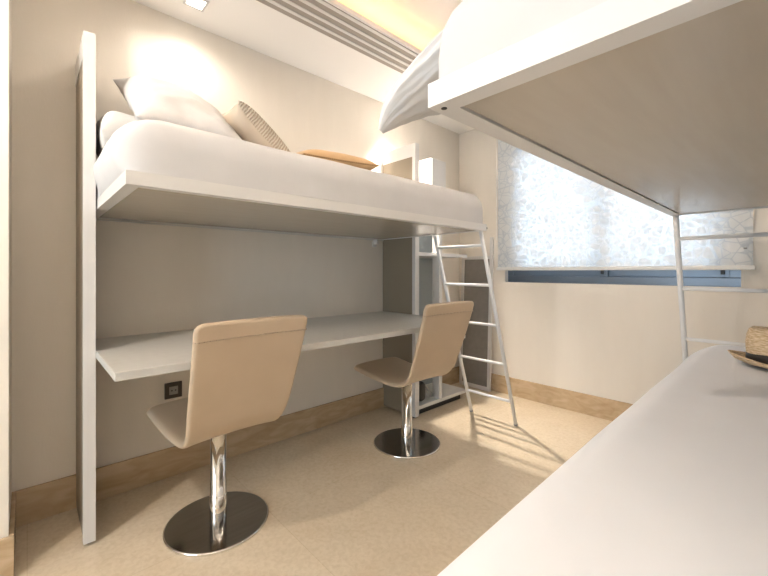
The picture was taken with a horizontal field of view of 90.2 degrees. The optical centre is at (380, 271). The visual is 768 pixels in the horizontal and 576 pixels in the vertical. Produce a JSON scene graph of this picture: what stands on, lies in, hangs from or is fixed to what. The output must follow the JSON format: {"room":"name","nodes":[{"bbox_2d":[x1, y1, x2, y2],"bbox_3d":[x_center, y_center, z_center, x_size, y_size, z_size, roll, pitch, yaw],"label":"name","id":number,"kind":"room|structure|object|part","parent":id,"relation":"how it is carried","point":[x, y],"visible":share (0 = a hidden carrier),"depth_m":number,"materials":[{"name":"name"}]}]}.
{"room":"dormitory","nodes":[
{"label":"dormitory","id":0,"kind":"room"},
{"bbox_2d":[0,0,11,538],"bbox_3d":[-2.293,-0.134,0.679,2.352,2.427,0.365,0,0,-43],"label":"wall","id":1,"kind":"structure","parent":0,"point":[5,5],"depth_m":1.34,"materials":[{"name":"paint"}]},
{"bbox_2d":[12,0,458,491],"bbox_3d":[-1.253,-0.225,1.956,5.812,2.610,0.100,0,0,-43],"label":"wall","id":2,"kind":"structure","parent":0,"point":[151,278],"depth_m":1.94,"materials":[{"name":"paint"}]},
{"bbox_2d":[164,381,181,399],"bbox_3d":[-1.095,0.628,2.024,0.084,0.084,0.013,0,0,-43],"label":"power outlet","id":3,"kind":"object","parent":2,"relation":"attached to","point":[173,389],"visible":1,"depth_m":2.02,"materials":[{"name":"brown plastic"}]},
{"bbox_2d":[169,386,177,394],"bbox_3d":[-1.092,0.628,2.021,0.042,0.042,0.003,0,0,-43],"label":"socket","id":4,"kind":"object","parent":3,"relation":"attached to","point":[173,390],"depth_m":2.02,"materials":[{"name":"grey plastic"}]},
{"bbox_2d":[0,366,458,575],"bbox_3d":[-1.127,1.004,1.746,5.512,0.152,0.379,0,0,-43],"label":"baseboard","id":5,"kind":"structure","parent":2,"relation":"attached to","point":[38,502],"depth_m":1.98,"materials":[{"name":"wood"}]},
{"bbox_2d":[96,311,421,381],"bbox_3d":[-0.407,0.346,2.123,1.880,0.058,0.799,0,0,-43],"label":"desk","id":6,"kind":"object","parent":2,"relation":"attached to","point":[129,357],"visible":0.62,"depth_m":1.76,"materials":[{"name":"laminate"}]},
{"bbox_2d":[419,158,445,187],"bbox_3d":[0.374,-0.635,3.192,0.180,0.530,0.288,0,0,-43],"label":"wall box","id":7,"kind":"object","parent":2,"relation":"attached to","point":[432,171],"visible":0.36,"depth_m":3.08,"materials":[{"name":"white paint"}]},
{"bbox_3d":[0.468,-0.635,3.091,0.176,0.522,0.012,0,0,-43],"label":"box door","id":8,"kind":"part","parent":7,"relation":"part of","materials":[{"name":"white paint"}]},
{"bbox_2d":[132,0,473,133],"bbox_3d":[-0.317,-1.438,0.868,5.512,0.183,2.769,0,0,-43],"label":"ceiling","id":9,"kind":"structure","parent":0,"point":[252,24],"depth_m":2.22,"materials":[{"name":"white paint"}]},
{"bbox_2d":[183,0,208,11],"bbox_3d":[-0.921,-1.343,1.912,0.096,0.007,0.096,0,0,-43],"label":"recessed light","id":10,"kind":"object","parent":9,"relation":"in","point":[200,5],"visible":1,"depth_m":1.92,"materials":[{"name":"white paint"}]},
{"bbox_2d":[257,0,417,72],"bbox_3d":[-0.675,-1.342,1.690,3.900,0.008,0.224,0,0,-43],"label":"ceiling vent","id":11,"kind":"object","parent":9,"relation":"in","point":[321,16],"visible":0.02,"depth_m":2.13,"materials":[{"name":"beige metal"}]},
{"bbox_2d":[14,382,611,575],"bbox_3d":[-0.280,1.110,0.902,5.812,0.060,2.969,0,0,-43],"label":"floor","id":12,"kind":"structure","parent":0,"point":[338,505],"depth_m":1.79,"materials":[{"name":"carpet"}]},
{"bbox_2d":[147,315,306,556],"bbox_3d":[-0.681,0.627,1.633,0.648,0.906,0.450,0,0,44],"label":"desk chair","id":13,"kind":"object","parent":12,"relation":"on","point":[243,371],"visible":1,"depth_m":1.51,"materials":[{"name":"beige leather"}]},
{"bbox_2d":[75,30,486,544],"bbox_3d":[-0.353,0.070,2.067,1.964,2.019,0.955,0,0,-43],"label":"bunk bed","id":14,"kind":"object","parent":12,"relation":"on","point":[150,171],"visible":1,"depth_m":1.52,"materials":[{"name":"white paint"}]},
{"bbox_3d":[-1.265,0.067,1.636,0.033,1.998,0.350,0,0,-43],"label":"panel","id":15,"kind":"part","parent":14,"relation":"part of","materials":[{"name":"brown laminate"}]},
{"bbox_2d":[96,111,135,156],"bbox_3d":[-1.129,-0.575,1.680,0.200,0.226,0.356,0,0,-43],"label":"pillow","id":16,"kind":"object","parent":14,"relation":"on","point":[111,121],"visible":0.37,"depth_m":1.53,"materials":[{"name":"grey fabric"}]},
{"bbox_2d":[113,75,241,139],"bbox_3d":[-0.898,-0.708,1.702,0.419,0.344,0.520,0,0,-43],"label":"pillow","id":17,"kind":"object","parent":14,"relation":"on","point":[149,98],"visible":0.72,"depth_m":1.55,"materials":[{"name":"fabric"}]},
{"bbox_3d":[-0.666,-0.242,2.409,1.870,0.006,0.006,0,0,-43],"label":"rail","id":18,"kind":"part","parent":14,"relation":"part of","materials":[{"name":"white paint"}]},
{"bbox_2d":[222,101,289,151],"bbox_3d":[-0.613,-0.625,1.843,0.296,0.258,0.350,0,0,-44],"label":"cushion","id":19,"kind":"object","parent":14,"relation":"on","point":[247,123],"visible":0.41,"depth_m":1.70,"materials":[{"name":"beige fabric"}]},
{"bbox_3d":[-0.353,-0.268,2.078,1.811,0.032,0.886,0,0,-43],"label":"underside panel","id":20,"kind":"part","parent":14,"relation":"part of","materials":[{"name":"grey laminate"}]},
{"bbox_3d":[-0.354,-0.378,2.044,1.903,0.187,0.921,0,0,-43],"label":"mattress","id":21,"kind":"part","parent":14,"relation":"part of","materials":[{"name":"white fabric"}]},
{"bbox_2d":[297,149,378,169],"bbox_3d":[-0.277,-0.532,1.922,0.409,0.116,0.367,0,0,-37],"label":"cushion","id":22,"kind":"object","parent":14,"relation":"on","point":[347,159],"visible":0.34,"depth_m":1.79,"materials":[{"name":"brown fabric"}]},
{"bbox_3d":[0.148,0.067,2.940,0.036,1.998,0.350,0,0,-43],"label":"panel","id":23,"kind":"part","parent":14,"relation":"part of","materials":[{"name":"brown laminate"}]},
{"bbox_2d":[354,301,473,458],"bbox_3d":[0.184,0.627,2.384,0.450,0.906,0.648,0,0,-43],"label":"desk chair","id":24,"kind":"object","parent":12,"relation":"on","point":[443,328],"visible":1,"depth_m":2.28,"materials":[{"name":"beige leather"}]},
{"bbox_2d":[419,235,466,413],"bbox_3d":[0.396,0.360,3.163,0.617,1.440,0.332,0,0,-43],"label":"shelving unit","id":25,"kind":"object","parent":12,"relation":"on","point":[430,279],"visible":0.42,"depth_m":3.15,"materials":[{"name":"white paint"}]},
{"bbox_2d":[419,381,431,401],"bbox_3d":[0.309,0.923,2.978,0.163,0.150,0.113,0,0,-43],"label":"handbag","id":26,"kind":"object","parent":25,"relation":"on","point":[422,386],"visible":0.44,"depth_m":2.92,"materials":[{"name":"black plastic"}]},
{"bbox_3d":[0.263,-0.251,3.259,0.552,0.219,0.012,0,0,-43],"label":"panel","id":27,"kind":"part","parent":25,"relation":"part of","materials":[{"name":"grey"}]},
{"bbox_3d":[0.263,0.212,3.259,0.552,0.654,0.012,0,0,-43],"label":"panel","id":28,"kind":"part","parent":25,"relation":"part of","materials":[{"name":"grey"}]},
{"bbox_3d":[0.263,0.782,3.259,0.552,0.434,0.012,0,0,-43],"label":"panel","id":29,"kind":"part","parent":25,"relation":"part of","materials":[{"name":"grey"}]},
{"bbox_3d":[0.392,1.012,3.160,0.607,0.026,0.332,0,0,-43],"label":"shelf","id":30,"kind":"part","parent":25,"relation":"part of","materials":[{"name":"white paint"}]},
{"bbox_3d":[0.396,-0.128,3.163,0.617,0.026,0.332,0,0,-43],"label":"shelf","id":31,"kind":"part","parent":25,"relation":"part of","materials":[{"name":"white paint"}]},
{"bbox_2d":[431,231,517,425],"bbox_3d":[0.652,0.411,2.656,0.495,1.344,0.393,0,0,-43],"label":"ladder","id":32,"kind":"object","parent":12,"relation":"on","point":[482,245],"visible":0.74,"depth_m":2.61,"materials":[{"name":"white metal"}]},
{"bbox_3d":[0.535,0.406,2.796,0.467,1.331,0.025,0,0,-43],"label":"rail","id":33,"kind":"part","parent":32,"relation":"part of","materials":[{"name":"white metal"}]},
{"bbox_3d":[0.782,0.406,2.528,0.467,1.331,0.025,0,0,-43],"label":"rail","id":34,"kind":"part","parent":32,"relation":"part of","materials":[{"name":"white metal"}]},
{"bbox_2d":[459,237,493,391],"bbox_3d":[0.891,0.385,3.571,0.077,1.390,0.330,0,0,-43],"label":"framed board","id":35,"kind":"object","parent":12,"relation":"on","point":[477,342],"visible":0.75,"depth_m":3.54,"materials":[{"name":"white paint"}]},
{"bbox_3d":[0.872,1.062,3.554,0.024,0.035,0.270,3,-2,-43],"label":"frame rail","id":36,"kind":"part","parent":35,"relation":"part of","materials":[{"name":"white paint"}]},
{"bbox_3d":[0.888,0.467,3.569,0.012,1.155,0.270,3,-2,-43],"label":"board panel","id":37,"kind":"part","parent":35,"relation":"part of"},
{"bbox_3d":[0.905,-0.125,3.584,0.024,0.030,0.270,3,-2,-43],"label":"frame rail","id":38,"kind":"part","parent":35,"relation":"part of","materials":[{"name":"white paint"}]},
{"bbox_2d":[428,0,767,215],"bbox_3d":[1.082,0.070,0.924,1.945,2.019,0.946,0,0,-43],"label":"bunk bed","id":39,"kind":"object","parent":12,"relation":"on","point":[662,105],"visible":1,"depth_m":0.60,"materials":[{"name":"white paint"}]},
{"bbox_2d":[378,29,443,133],"bbox_3d":[0.427,-0.443,0.636,0.568,0.321,0.802,0,0,-43],"label":"pillow","id":40,"kind":"object","parent":39,"relation":"on","point":[406,102],"visible":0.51,"depth_m":0.73,"materials":[{"name":"fabric"}]},
{"bbox_3d":[1.070,-0.376,0.934,1.855,0.134,0.914,0,0,-43],"label":"mattress","id":41,"kind":"part","parent":39,"relation":"part of","materials":[{"name":"white fabric"}]},
{"bbox_2d":[673,215,767,360],"bbox_3d":[1.737,0.398,1.903,0.491,1.369,0.392,0,0,-43],"label":"ladder","id":42,"kind":"object","parent":12,"relation":"on","point":[676,227],"visible":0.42,"depth_m":1.92,"materials":[{"name":"white metal"}]},
{"bbox_3d":[1.621,0.394,2.043,0.463,1.356,0.025,0,0,-43],"label":"rail","id":43,"kind":"part","parent":42,"relation":"part of","materials":[{"name":"white metal"}]},
{"bbox_3d":[0.974,0.730,0.743,2.100,0.700,0.730,0,0,-43],"label":"bed","id":44,"kind":"object","parent":12,"relation":"on","visible":0},
{"bbox_2d":[437,345,767,575],"bbox_3d":[0.941,0.545,0.742,2.280,0.469,0.835,0,0,-43],"label":"duvet","id":45,"kind":"object","parent":44,"relation":"on","point":[676,484],"visible":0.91,"depth_m":0.54,"materials":[{"name":"fabric"}]},
{"bbox_2d":[727,326,767,368],"bbox_3d":[1.302,0.245,1.243,0.262,0.124,0.262,0,0,27],"label":"straw hat","id":46,"kind":"object","parent":45,"relation":"on","point":[756,341],"visible":1,"depth_m":1.24,"materials":[{"name":"beige wicker"}]},
{"bbox_2d":[459,129,767,403],"bbox_3d":[1.767,-0.225,2.792,0.160,2.610,2.769,0,0,-43],"label":"wall","id":47,"kind":"structure","parent":0,"point":[609,341],"depth_m":2.84,"materials":[{"name":"paint"}]},
{"bbox_2d":[491,373,632,420],"bbox_3d":[1.708,1.004,2.727,0.014,0.152,2.755,0,0,-43],"label":"baseboard","id":48,"kind":"structure","parent":47,"relation":"attached to","point":[600,407],"depth_m":3.02,"materials":[{"name":"wood"}]},
{"bbox_2d":[508,270,740,286],"bbox_3d":[1.672,-0.522,2.881,0.138,1.235,1.527,0,0,-43],"label":"window","id":49,"kind":"structure","parent":47,"relation":"in","point":[706,278],"depth_m":2.75,"materials":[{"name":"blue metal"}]},
{"bbox_3d":[1.449,-0.522,3.133,0.032,1.125,0.744,0,0,-43],"label":"sash","id":50,"kind":"part","parent":49,"relation":"part of","materials":[{"name":"silver metal"}]},
{"bbox_3d":[1.639,0.093,2.850,0.048,0.003,1.527,0,0,-43],"label":"sill","id":51,"kind":"part","parent":49,"relation":"part of","materials":[{"name":"silver metal"}]},
{"bbox_3d":[1.934,-0.522,2.664,0.032,1.125,0.744,0,0,-43],"label":"sash","id":52,"kind":"part","parent":49,"relation":"part of","materials":[{"name":"silver metal"}]},
{"bbox_2d":[496,139,755,269],"bbox_3d":[1.590,-0.634,2.801,0.087,1.252,1.672,0,0,-43],"label":"roller blind","id":53,"kind":"object","parent":47,"relation":"attached to","point":[551,216],"visible":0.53,"depth_m":2.87,"materials":[{"name":"fabric"}]},
{"bbox_3d":[1.021,-0.745,3.365,0.016,0.950,0.004,0,0,-43],"label":"bead chain","id":54,"kind":"part","parent":53,"relation":"part of","materials":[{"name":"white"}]}
]}

